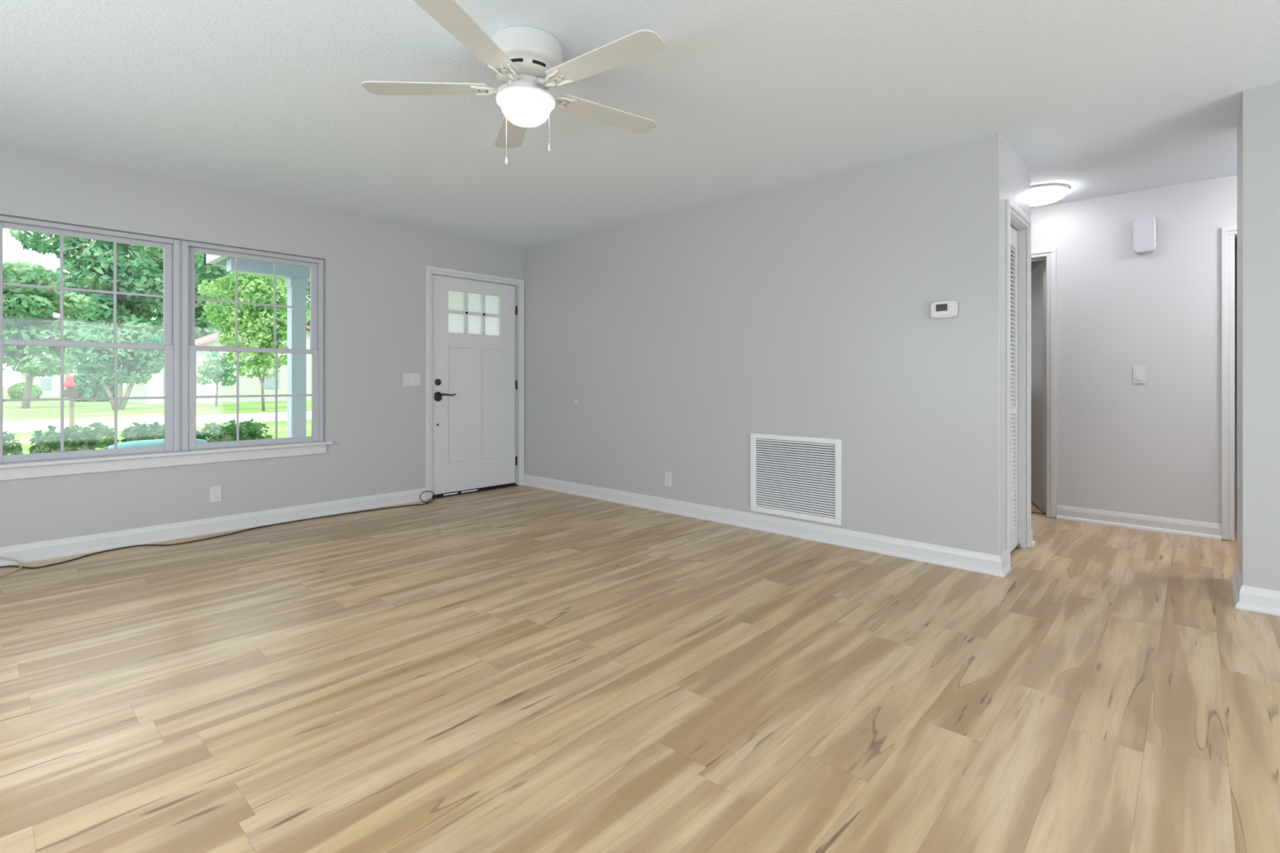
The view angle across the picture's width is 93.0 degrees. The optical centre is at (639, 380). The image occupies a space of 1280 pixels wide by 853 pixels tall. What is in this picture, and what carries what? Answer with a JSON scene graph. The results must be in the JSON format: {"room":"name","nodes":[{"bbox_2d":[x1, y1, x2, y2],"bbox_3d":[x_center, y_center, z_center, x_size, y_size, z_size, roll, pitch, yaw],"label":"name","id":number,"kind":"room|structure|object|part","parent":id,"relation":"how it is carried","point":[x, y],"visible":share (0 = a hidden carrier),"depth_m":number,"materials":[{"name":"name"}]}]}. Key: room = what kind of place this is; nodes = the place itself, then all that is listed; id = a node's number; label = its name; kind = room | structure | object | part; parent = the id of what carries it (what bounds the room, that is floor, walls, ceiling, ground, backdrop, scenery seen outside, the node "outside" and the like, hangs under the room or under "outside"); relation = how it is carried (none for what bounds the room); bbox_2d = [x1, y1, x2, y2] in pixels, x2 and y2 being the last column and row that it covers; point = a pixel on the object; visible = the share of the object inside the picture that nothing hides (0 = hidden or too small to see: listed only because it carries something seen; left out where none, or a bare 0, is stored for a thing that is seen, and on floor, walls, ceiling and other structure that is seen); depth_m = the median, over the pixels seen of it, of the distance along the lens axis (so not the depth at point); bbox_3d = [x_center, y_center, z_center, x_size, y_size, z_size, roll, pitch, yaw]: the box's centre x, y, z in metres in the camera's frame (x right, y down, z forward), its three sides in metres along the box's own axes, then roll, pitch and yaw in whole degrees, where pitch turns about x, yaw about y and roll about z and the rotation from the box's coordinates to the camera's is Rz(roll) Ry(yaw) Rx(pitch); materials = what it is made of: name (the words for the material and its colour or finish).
{"room":"living room","nodes":[
{"label":"living room","id":0,"kind":"room"},
{"bbox_2d":[0,144,524,546],"bbox_3d":[-1.684,-0.145,5.827,0.140,2.440,9.300,0,0,43],"label":"wall","id":1,"kind":"structure","parent":0,"point":[375,268],"depth_m":4.62,"materials":[{"name":"paint"}]},
{"bbox_2d":[0,215,182,463],"bbox_3d":[-3.496,-0.233,3.868,0.085,1.465,0.933,0,0,43],"label":"window","id":2,"kind":"structure","parent":1,"relation":"in","point":[171,296],"depth_m":3.96,"materials":[{"name":"plastic"}]},
{"bbox_3d":[-3.511,-0.572,3.873,0.026,0.723,0.851,0,0,43],"label":"sash","id":3,"kind":"part","parent":2,"relation":"part of","materials":[{"name":"plastic"}]},
{"bbox_3d":[-3.487,0.121,3.850,0.028,0.725,0.851,0,0,43],"label":"sash","id":4,"kind":"part","parent":2,"relation":"part of","materials":[{"name":"plastic"}]},
{"bbox_2d":[0,440,333,480],"bbox_3d":[-3.148,0.534,4.122,0.085,0.094,2.007,0,0,43],"label":"window sill","id":5,"kind":"structure","parent":1,"relation":"attached to","point":[31,469],"depth_m":4.00,"materials":[{"name":"paint"}]},
{"bbox_2d":[0,488,426,566],"bbox_3d":[-3.342,1.021,3.895,0.026,0.108,4.211,0,0,43],"label":"baseboard","id":6,"kind":"structure","parent":1,"relation":"attached to","point":[59,548],"depth_m":4.17,"materials":[{"name":"paint"}]},
{"bbox_2d":[209,485,222,502],"bbox_3d":[-2.993,0.804,4.288,0.009,0.116,0.072,0,0,43],"label":"wall outlet","id":7,"kind":"object","parent":1,"relation":"attached to","point":[215,491],"visible":1,"depth_m":4.29,"materials":[{"name":"white plastic"}]},
{"bbox_2d":[179,240,324,451],"bbox_3d":[-2.870,-0.232,4.551,0.085,1.463,0.919,0,0,43],"label":"window","id":8,"kind":"structure","parent":1,"relation":"in","point":[189,348],"depth_m":4.47,"materials":[{"name":"plastic"}]},
{"bbox_3d":[-2.881,-0.572,4.560,0.026,0.723,0.851,0,0,43],"label":"sash","id":9,"kind":"part","parent":8,"relation":"part of","materials":[{"name":"plastic"}]},
{"bbox_3d":[-2.857,0.121,4.538,0.028,0.725,0.851,0,0,43],"label":"sash","id":10,"kind":"part","parent":8,"relation":"part of","materials":[{"name":"plastic"}]},
{"bbox_2d":[204,253,310,280],"bbox_3d":[-1.762,-1.223,7.418,2.115,0.325,5.460,0,0,43],"label":"porch roof","id":11,"kind":"structure","parent":1,"relation":"attached to","point":[246,266],"depth_m":6.06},
{"bbox_2d":[402,373,420,386],"bbox_3d":[-2.010,-0.004,5.358,0.011,0.114,0.165,0,0,43],"label":"light switch","id":12,"kind":"object","parent":1,"relation":"attached to","point":[408,379],"visible":1,"depth_m":5.35,"materials":[{"name":"white plastic"}]},
{"bbox_2d":[431,275,517,497],"bbox_3d":[-1.563,0.053,5.853,0.116,2.020,0.934,0,0,43],"label":"door","id":13,"kind":"structure","parent":1,"relation":"in","point":[474,384],"depth_m":5.82,"materials":[{"name":"paint"}]},
{"bbox_3d":[-1.845,0.150,5.551,0.018,0.086,0.068,0,0,43],"label":"handle","id":14,"kind":"part","parent":13,"relation":"part of","materials":[{"name":"black metal"}]},
{"bbox_3d":[-1.772,0.133,5.592,0.072,0.026,0.144,0,0,43],"label":"lever","id":15,"kind":"part","parent":13,"relation":"part of","materials":[{"name":"black metal"}]},
{"bbox_3d":[-1.603,-0.640,5.866,0.006,0.400,0.576,0,0,43],"label":"glass","id":16,"kind":"part","parent":13,"relation":"part of","materials":[{"name":"glass"}]},
{"bbox_2d":[425,265,524,499],"bbox_3d":[-1.608,0.023,5.897,0.157,2.104,1.079,0,0,43],"label":"door frame","id":17,"kind":"structure","parent":1,"relation":"attached to","point":[429,270],"depth_m":5.79,"materials":[{"name":"paint"}]},
{"bbox_2d":[0,484,1279,852],"bbox_3d":[1.376,1.135,3.023,8.440,0.120,9.300,0,0,43],"label":"floor","id":18,"kind":"structure","parent":0,"point":[522,668],"depth_m":2.13,"materials":[{"name":"laminate"}]},
{"bbox_2d":[0,556,23,576],"bbox_3d":[-3.800,1.040,3.090,0.425,0.069,0.957,0,0,26],"label":"extension cord","id":19,"kind":"object","parent":18,"relation":"on","point":[6,558],"visible":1,"depth_m":3.48,"materials":[{"name":"plastic"}]},
{"bbox_2d":[0,490,435,568],"bbox_3d":[-2.926,1.020,4.173,0.192,0.110,3.383,0,0,42],"label":"coaxial cable","id":20,"kind":"object","parent":18,"relation":"on","point":[434,497],"visible":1,"depth_m":4.10,"materials":[{"name":"black plastic"}]},
{"bbox_2d":[431,484,518,498],"bbox_3d":[-1.617,1.069,5.891,0.152,0.012,0.945,0,0,43],"label":"threshold","id":21,"kind":"object","parent":18,"relation":"on","point":[515,485],"visible":0.57,"depth_m":5.81,"materials":[{"name":"black metal"}]},
{"bbox_2d":[1031,511,1045,515],"bbox_3d":[2.984,1.072,5.109,0.761,0.006,0.037,0,0,43],"label":"threshold","id":22,"kind":"object","parent":18,"relation":"on","point":[1031,512],"depth_m":4.89,"materials":[{"name":"brown wood"}]},
{"bbox_2d":[0,0,1279,247],"bbox_3d":[1.376,-1.440,3.023,8.440,0.150,9.300,0,0,43],"label":"ceiling","id":23,"kind":"structure","parent":0,"point":[265,98],"depth_m":2.94,"materials":[{"name":"white paint"}]},
{"bbox_2d":[361,0,665,164],"bbox_3d":[-0.427,-1.135,2.476,1.242,0.460,1.252,0,0,43],"label":"ceiling fan","id":24,"kind":"object","parent":23,"relation":"hanging from","point":[526,60],"visible":1,"depth_m":2.38,"materials":[{"name":"metal"}]},
{"bbox_3d":[-0.866,-1.187,2.474,0.507,0.018,0.136,0,0,-1],"label":"blade","id":25,"kind":"part","parent":24,"relation":"part of","materials":[{"name":"beige wood"}]},
{"bbox_3d":[-0.582,-1.187,2.098,0.136,0.018,0.507,0,0,17],"label":"blade","id":26,"kind":"part","parent":24,"relation":"part of","materials":[{"name":"beige wood"}]},
{"bbox_3d":[-0.561,-1.047,2.551,0.003,0.200,0.003,0,0,43],"label":"pull chain","id":27,"kind":"part","parent":24,"relation":"part of","materials":[{"name":"white plastic"}]},
{"bbox_3d":[-0.596,-1.187,2.859,0.136,0.018,0.507,0,0,-19],"label":"blade","id":28,"kind":"part","parent":24,"relation":"part of","materials":[{"name":"beige wood"}]},
{"bbox_3d":[-0.465,-1.092,2.481,0.206,0.090,0.206,0,0,43],"label":"lamp shade","id":29,"kind":"part","parent":24,"relation":"part of","materials":[{"name":"white glass"}]},
{"bbox_3d":[-0.137,-1.187,2.251,0.507,0.018,0.136,0,0,35],"label":"blade","id":30,"kind":"part","parent":24,"relation":"part of","materials":[{"name":"beige wood"}]},
{"bbox_3d":[-0.145,-1.187,2.722,0.507,0.018,0.136,0,0,-37],"label":"blade","id":31,"kind":"part","parent":24,"relation":"part of","materials":[{"name":"beige wood"}]},
{"bbox_2d":[1030,183,1069,206],"bbox_3d":[2.879,-1.325,4.412,0.388,0.080,0.388,0,0,43],"label":"flush ceiling light","id":32,"kind":"object","parent":23,"relation":"attached to","point":[1040,194],"visible":0.66,"depth_m":4.27,"materials":[{"name":"white glass"}]},
{"bbox_2d":[524,132,1030,555],"bbox_3d":[0.678,-0.145,5.113,4.307,2.440,0.838,0,0,43],"label":"wall","id":33,"kind":"structure","parent":0,"point":[802,308],"depth_m":4.14,"materials":[{"name":"paint"}]},
{"bbox_2d":[665,471,671,486],"bbox_3d":[0.231,0.803,4.948,0.072,0.116,0.009,0,0,43],"label":"wall outlet","id":34,"kind":"object","parent":33,"relation":"attached to","point":[668,474],"visible":1,"depth_m":4.94,"materials":[{"name":"white plastic"}]},
{"bbox_2d":[523,474,1011,577],"bbox_3d":[0.446,1.021,4.840,4.332,0.108,0.174,0,0,43],"label":"baseboard","id":35,"kind":"structure","parent":33,"relation":"attached to","point":[968,560],"depth_m":4.13,"materials":[{"name":"paint"}]},
{"bbox_2d":[750,433,841,525],"bbox_3d":[1.058,0.666,4.186,0.686,0.563,0.014,0,0,43],"label":"air vent","id":36,"kind":"object","parent":33,"relation":"in","point":[796,475],"visible":1,"depth_m":4.17,"materials":[{"name":"metal"}]},
{"bbox_2d":[930,300,958,318],"bbox_3d":[1.765,-0.410,3.528,0.144,0.100,0.029,0,0,43],"label":"thermostat","id":37,"kind":"object","parent":33,"relation":"attached to","point":[945,308],"visible":1,"depth_m":3.52,"materials":[{"name":"white plastic"}]},
{"bbox_2d":[1010,226,1020,551],"bbox_3d":[2.249,0.062,3.721,0.050,2.026,0.490,0,0,43],"label":"door","id":38,"kind":"structure","parent":33,"relation":"in","point":[1014,234],"depth_m":3.86,"materials":[{"name":"paint"}]},
{"bbox_2d":[1005,198,1031,565],"bbox_3d":[2.259,0.019,3.712,0.117,2.099,0.620,0,0,43],"label":"door frame","id":39,"kind":"structure","parent":33,"relation":"attached to","point":[1011,208],"depth_m":3.87,"materials":[{"name":"paint"}]},
{"bbox_2d":[1031,528,1035,547],"bbox_3d":[1.772,1.021,4.651,2.123,0.108,0.092,0,0,43],"label":"baseboard","id":40,"kind":"structure","parent":33,"relation":"attached to","point":[1033,543],"depth_m":3.94,"materials":[{"name":"paint"}]},
{"bbox_2d":[1030,174,1236,541],"bbox_3d":[3.342,-0.145,4.694,4.400,2.440,0.115,0,0,43],"label":"wall","id":41,"kind":"structure","parent":0,"point":[1153,447],"depth_m":4.37,"materials":[{"name":"paint"}]},
{"bbox_2d":[1031,260,1045,512],"bbox_3d":[3.392,0.052,5.188,0.175,2.018,0.710,0,0,23],"label":"door","id":42,"kind":"structure","parent":41,"relation":"in","point":[1038,273],"depth_m":5.07,"materials":[{"name":"paint"}]},
{"bbox_2d":[1031,247,1056,517],"bbox_3d":[2.935,0.020,5.055,0.893,2.101,0.132,0,0,43],"label":"door frame","id":43,"kind":"structure","parent":41,"relation":"attached to","point":[1051,253],"depth_m":4.73,"materials":[{"name":"paint"}]},
{"bbox_2d":[1056,504,1221,540],"bbox_3d":[3.565,1.021,4.394,0.924,0.108,0.026,0,0,43],"label":"baseboard","id":44,"kind":"structure","parent":41,"relation":"attached to","point":[1205,530],"depth_m":4.36,"materials":[{"name":"paint"}]},
{"bbox_2d":[1133,366,1146,383],"bbox_3d":[3.596,-0.036,4.375,0.074,0.122,0.011,0,0,43],"label":"light switch","id":45,"kind":"object","parent":41,"relation":"attached to","point":[1139,372],"visible":1,"depth_m":4.37,"materials":[{"name":"white plastic"}]},
{"bbox_2d":[1132,216,1156,253],"bbox_3d":[3.604,-1.037,4.342,0.131,0.256,0.050,0,0,43],"label":"door chime","id":46,"kind":"object","parent":41,"relation":"attached to","point":[1144,228],"visible":1,"depth_m":4.32,"materials":[{"name":"plastic"}]},
{"bbox_2d":[1221,225,1236,541],"bbox_3d":[4.272,0.020,3.830,0.880,2.101,0.132,0,0,43],"label":"door frame","id":47,"kind":"structure","parent":41,"relation":"attached to","point":[1227,232],"depth_m":4.06,"materials":[{"name":"paint"}]},
{"bbox_2d":[1031,237,1236,497],"bbox_3d":[3.519,-0.145,5.273,8.560,2.440,3.326,0,0,43],"label":"wall","id":48,"kind":"structure","parent":0,"point":[1034,264],"depth_m":5.58,"materials":[{"name":"paint"}]},
{"bbox_2d":[1236,82,1279,591],"bbox_3d":[4.153,-0.145,2.052,3.032,2.440,0.568,0,0,43],"label":"wall","id":49,"kind":"structure","parent":0,"point":[1258,128],"depth_m":2.83,"materials":[{"name":"paint"}]},
{"bbox_2d":[1230,559,1279,616],"bbox_3d":[4.135,1.021,2.051,3.058,0.108,0.594,0,0,43],"label":"baseboard","id":50,"kind":"structure","parent":49,"relation":"attached to","point":[1265,601],"depth_m":2.83,"materials":[{"name":"paint"}]},
{"label":"outside","id":51,"kind":"structure","parent":0,"visible":0},
{"bbox_2d":[3,386,311,455],"bbox_3d":[-50.567,1.575,78.635,169.400,0.200,220.000,0,0,43],"label":"lawn","id":52,"kind":"structure","parent":51,"point":[38,410],"depth_m":28.33,"materials":[{"name":"green plant"}]},
{"bbox_2d":[3,430,23,455],"bbox_3d":[-4.517,0.905,4.108,0.669,1.145,0.529,0,0,43],"label":"bush","id":53,"kind":"object","parent":52,"relation":"on","point":[17,449],"visible":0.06,"depth_m":4.15,"materials":[{"name":"green plant"}]},
{"bbox_2d":[6,382,43,399],"bbox_3d":[-47.761,0.943,47.215,1.729,1.650,2.045,0,0,43],"label":"round shrub","id":54,"kind":"object","parent":52,"relation":"on","point":[20,387],"visible":0.7,"depth_m":46.74,"materials":[{"name":"green plant"}]},
{"bbox_2d":[13,362,77,395],"bbox_3d":[-57.521,-0.175,58.761,7.000,3.300,4.100,0,0,43],"label":"house","id":55,"kind":"structure","parent":52,"relation":"on","point":[51,386],"depth_m":56.85,"materials":[{"name":"white"}]},
{"bbox_2d":[2,260,101,408],"bbox_3d":[-32.170,-2.352,31.696,4.872,7.685,6.049,0,0,2],"label":"oak tree","id":56,"kind":"object","parent":52,"relation":"on","point":[27,312],"visible":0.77,"depth_m":31.11,"materials":[{"name":"green plant"}]},
{"bbox_2d":[63,375,78,426],"bbox_3d":[-16.471,0.665,17.561,0.500,1.620,0.300,0,0,43],"label":"mailbox","id":57,"kind":"object","parent":52,"relation":"on","point":[69,393],"visible":0.84,"depth_m":17.48,"materials":[{"name":"brown wood"}]},
{"bbox_3d":[-16.444,0.950,17.590,0.100,1.050,0.100,0,0,43],"label":"post","id":58,"kind":"part","parent":57,"relation":"part of","materials":[{"name":"white wood"}]},
{"bbox_2d":[27,421,119,453],"bbox_3d":[-4.162,0.896,4.479,0.676,1.163,0.537,0,0,43],"label":"bush","id":59,"kind":"object","parent":52,"relation":"on","point":[84,438],"visible":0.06,"depth_m":4.38,"materials":[{"name":"green plant"}]},
{"bbox_2d":[9,229,163,385],"bbox_3d":[-41.138,-6.295,46.754,8.166,15.581,8.451,0,0,6],"label":"oak tree","id":60,"kind":"object","parent":52,"relation":"on","point":[91,271],"visible":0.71,"depth_m":45.53,"materials":[{"name":"green plant"}]},
{"bbox_2d":[66,371,119,401],"bbox_3d":[-37.721,0.602,41.867,2.169,2.735,2.888,0,0,43],"label":"thicket","id":61,"kind":"object","parent":52,"relation":"on","point":[85,389],"visible":0.45,"depth_m":41.23,"materials":[{"name":"green plant"}]},
{"bbox_2d":[63,323,164,409],"bbox_3d":[-25.963,-0.661,30.326,2.193,4.347,4.196,0,0,43],"label":"tree","id":62,"kind":"object","parent":52,"relation":"on","point":[131,359],"visible":0.78,"depth_m":29.93,"materials":[{"name":"green plant"}]},
{"bbox_2d":[120,421,204,442],"bbox_3d":[-3.828,0.902,4.862,0.684,1.150,0.533,0,0,43],"label":"bush","id":63,"kind":"object","parent":52,"relation":"on","point":[156,431],"visible":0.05,"depth_m":4.73,"materials":[{"name":"green plant"}]},
{"bbox_2d":[128,246,223,346],"bbox_3d":[-49.419,-8.321,65.761,12.675,19.590,12.817,0,0,43],"label":"oak tree","id":64,"kind":"object","parent":52,"relation":"on","point":[203,328],"visible":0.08,"depth_m":64.77,"materials":[{"name":"green plant"}]},
{"bbox_2d":[120,315,311,404],"bbox_3d":[-27.944,-1.525,45.152,9.000,6.000,15.800,0,0,43],"label":"house","id":65,"kind":"structure","parent":52,"relation":"on","point":[154,387],"depth_m":40.42,"materials":[{"name":"white"}]},
{"bbox_2d":[195,351,236,406],"bbox_3d":[-23.752,-0.084,34.035,1.519,3.125,2.004,0,0,43],"label":"young tree","id":66,"kind":"object","parent":52,"relation":"on","point":[215,373],"visible":0.98,"depth_m":33.94,"materials":[{"name":"green plant"}]},
{"bbox_2d":[200,418,273,442],"bbox_3d":[-3.483,0.914,5.236,0.672,1.146,0.536,0,0,43],"label":"bush","id":67,"kind":"object","parent":52,"relation":"on","point":[252,431],"visible":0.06,"depth_m":5.16,"materials":[{"name":"green plant"}]},
{"bbox_2d":[195,254,287,326],"bbox_3d":[-35.485,-6.255,55.888,8.242,15.460,7.966,0,0,22],"label":"oak tree","id":68,"kind":"object","parent":52,"relation":"on","point":[199,271],"visible":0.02,"depth_m":53.66,"materials":[{"name":"green plant"}]},
{"bbox_2d":[196,272,310,411],"bbox_3d":[-18.166,-2.107,28.944,2.965,7.168,4.821,0,0,43],"label":"maple tree","id":69,"kind":"object","parent":52,"relation":"on","point":[254,286],"visible":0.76,"depth_m":28.17,"materials":[{"name":"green plant"}]},
{"bbox_2d":[284,280,310,326],"bbox_3d":[-49.414,-9.610,91.662,13.126,22.169,14.304,0,0,43],"label":"oak tree","id":70,"kind":"object","parent":52,"relation":"on","point":[308,289],"visible":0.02,"depth_m":87.95,"materials":[{"name":"green plant"}]},
{"bbox_3d":[-4.474,1.575,3.230,0.455,0.200,5.100,0,0,43],"label":"mulch bed","id":71,"kind":"object","parent":52,"relation":"on","visible":0},
{"bbox_2d":[107,439,206,448],"bbox_3d":[-3.416,0.947,4.322,0.311,1.055,0.740,0,0,43],"label":"tub","id":72,"kind":"object","parent":71,"relation":"on","point":[151,442],"visible":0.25,"depth_m":4.19,"materials":[{"name":"teal plastic"}]},
{"bbox_3d":[-1.531,1.335,7.552,1.955,0.280,4.950,0,0,43],"label":"floor","id":73,"kind":"structure","parent":52,"relation":"on","visible":0},
{"bbox_2d":[285,276,307,437],"bbox_3d":[-3.579,0.068,6.334,0.168,2.254,0.168,0,0,43],"label":"porch post","id":74,"kind":"object","parent":73,"relation":"on","point":[296,286],"visible":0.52,"depth_m":6.28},
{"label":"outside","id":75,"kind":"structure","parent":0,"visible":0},
{"bbox_2d":[3,411,311,432],"bbox_3d":[-4.342,1.467,36.273,6.400,0.015,220.000,0,0,43],"label":"road","id":76,"kind":"structure","parent":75,"point":[126,422],"depth_m":21.84,"materials":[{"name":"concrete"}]}
]}

